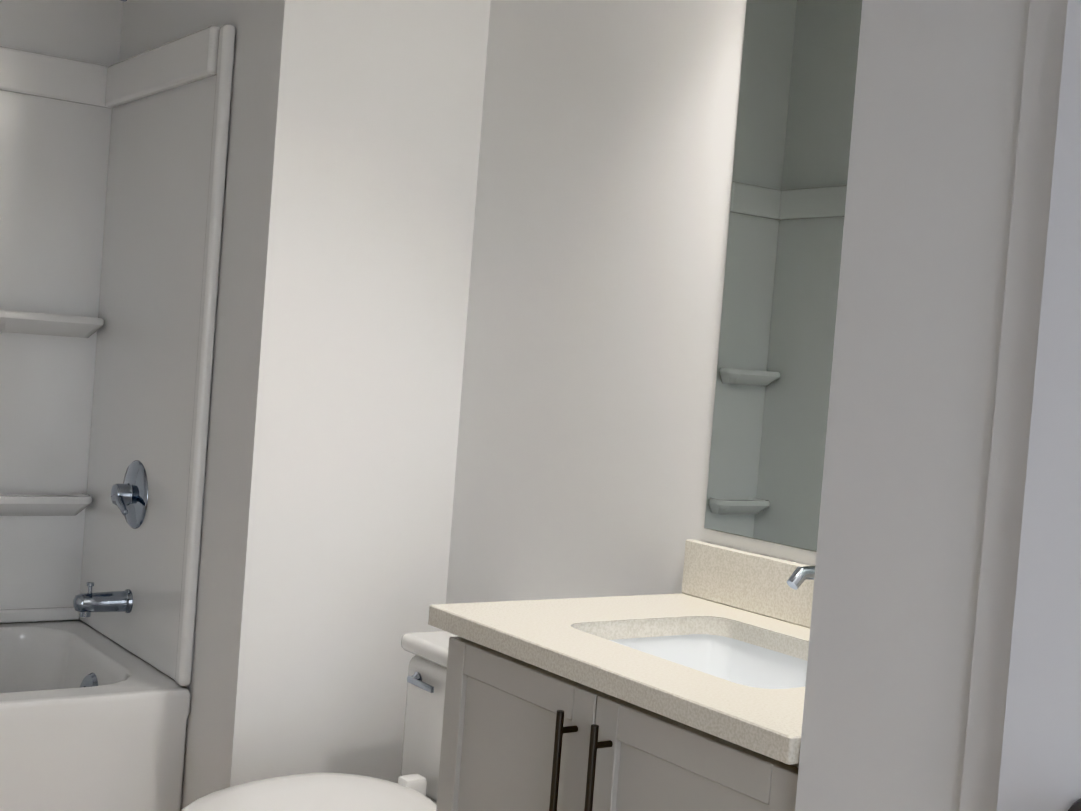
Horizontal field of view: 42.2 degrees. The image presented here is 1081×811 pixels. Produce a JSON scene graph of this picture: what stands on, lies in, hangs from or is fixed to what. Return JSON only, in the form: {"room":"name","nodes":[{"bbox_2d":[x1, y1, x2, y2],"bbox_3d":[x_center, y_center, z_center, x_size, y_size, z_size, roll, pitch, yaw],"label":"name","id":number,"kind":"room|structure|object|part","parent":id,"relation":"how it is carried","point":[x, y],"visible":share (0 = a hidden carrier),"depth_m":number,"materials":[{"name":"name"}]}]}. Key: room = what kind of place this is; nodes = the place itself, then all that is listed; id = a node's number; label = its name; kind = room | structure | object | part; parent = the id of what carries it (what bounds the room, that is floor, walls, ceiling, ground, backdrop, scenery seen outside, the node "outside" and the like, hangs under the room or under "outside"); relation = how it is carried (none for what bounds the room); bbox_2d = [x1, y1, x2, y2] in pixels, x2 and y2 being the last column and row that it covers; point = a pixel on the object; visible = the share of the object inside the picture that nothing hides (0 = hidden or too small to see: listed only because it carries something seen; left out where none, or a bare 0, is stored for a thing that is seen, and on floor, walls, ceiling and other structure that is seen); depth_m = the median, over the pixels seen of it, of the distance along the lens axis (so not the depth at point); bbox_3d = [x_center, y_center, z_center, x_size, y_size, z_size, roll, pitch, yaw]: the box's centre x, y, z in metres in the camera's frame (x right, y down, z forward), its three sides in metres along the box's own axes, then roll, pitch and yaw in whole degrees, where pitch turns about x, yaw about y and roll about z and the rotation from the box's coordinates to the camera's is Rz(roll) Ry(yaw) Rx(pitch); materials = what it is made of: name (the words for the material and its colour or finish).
{"room":"bathroom","nodes":[
{"label":"bathroom","id":0,"kind":"room"},
{"bbox_2d":[0,0,122,619],"bbox_3d":[-1.848,-0.390,3.455,1.525,2.890,0.100,3,2,-35],"label":"wall","id":1,"kind":"structure","parent":0,"point":[88,31],"depth_m":3.75,"materials":[{"name":"white paint"}]},
{"bbox_2d":[119,0,490,810],"bbox_3d":[-0.671,-0.306,3.635,0.610,2.890,1.170,3,2,-35],"label":"wall","id":2,"kind":"structure","parent":0,"point":[353,148],"depth_m":3.12,"materials":[{"name":"white paint"}]},
{"bbox_2d":[431,0,816,801],"bbox_3d":[0.857,-0.132,1.905,0.100,2.890,3.430,3,2,-35],"label":"wall","id":3,"kind":"structure","parent":0,"point":[597,270],"depth_m":2.88,"materials":[{"name":"white paint"}]},
{"bbox_2d":[704,0,861,551],"bbox_3d":[0.558,-0.302,2.244,0.006,1.110,0.750,3,2,-35],"label":"mirror","id":4,"kind":"object","parent":3,"relation":"attached to","point":[786,226],"visible":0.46,"depth_m":2.43,"materials":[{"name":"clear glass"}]},
{"bbox_2d":[795,0,1029,810],"bbox_3d":[0.462,-0.149,1.501,0.090,2.890,0.294,3,2,-35],"label":"wall","id":5,"kind":"structure","parent":0,"point":[930,180],"depth_m":1.50,"materials":[{"name":"white paint"}]},
{"bbox_2d":[959,0,1067,810],"bbox_3d":[0.456,0.245,1.389,0.014,2.110,0.058,3,2,-35],"label":"door frame","id":6,"kind":"structure","parent":5,"relation":"attached to","point":[1045,39],"depth_m":1.38,"materials":[{"name":"white paint"}]},
{"bbox_3d":[-0.462,1.250,1.814,2.235,0.060,4.600,3,2,-35],"label":"floor","id":7,"kind":"structure","parent":0,"visible":0},
{"bbox_2d":[0,0,235,810],"bbox_3d":[-1.605,-0.036,3.085,1.521,2.246,0.828,3,2,-35],"label":"tub","id":8,"kind":"object","parent":7,"relation":"on","point":[112,183],"visible":1,"depth_m":3.59,"materials":[{"name":"white plastic"}]},
{"bbox_3d":[-1.092,0.481,3.491,0.138,0.085,0.060,3,2,-35],"label":"spout","id":9,"kind":"part","parent":8,"relation":"part of","materials":[{"name":"silver metal"}]},
{"bbox_2d":[182,631,457,810],"bbox_3d":[-0.309,0.844,2.683,0.799,0.716,0.476,3,2,-35],"label":"toilet","id":10,"kind":"object","parent":7,"relation":"on","point":[415,786],"visible":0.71,"depth_m":2.77,"materials":[{"name":"white ceramic"}]},
{"bbox_2d":[428,539,814,810],"bbox_3d":[0.254,0.721,2.116,0.562,1.084,0.818,3,2,-35],"label":"bathroom vanity","id":11,"kind":"object","parent":7,"relation":"on","point":[691,696],"visible":0.52,"depth_m":2.10,"materials":[{"name":"grey paint"}]},
{"bbox_3d":[1.160,-0.064,0.509,0.090,2.890,0.595,3,2,-35],"label":"wall","id":12,"kind":"structure","parent":0,"visible":0},
{"bbox_2d":[997,0,1080,810],"bbox_3d":[0.680,0.305,1.033,0.196,2.024,0.766,3,2,-35],"label":"door","id":13,"kind":"structure","parent":12,"relation":"in","point":[1040,768],"depth_m":1.30,"materials":[{"name":"white paint"}]}
]}

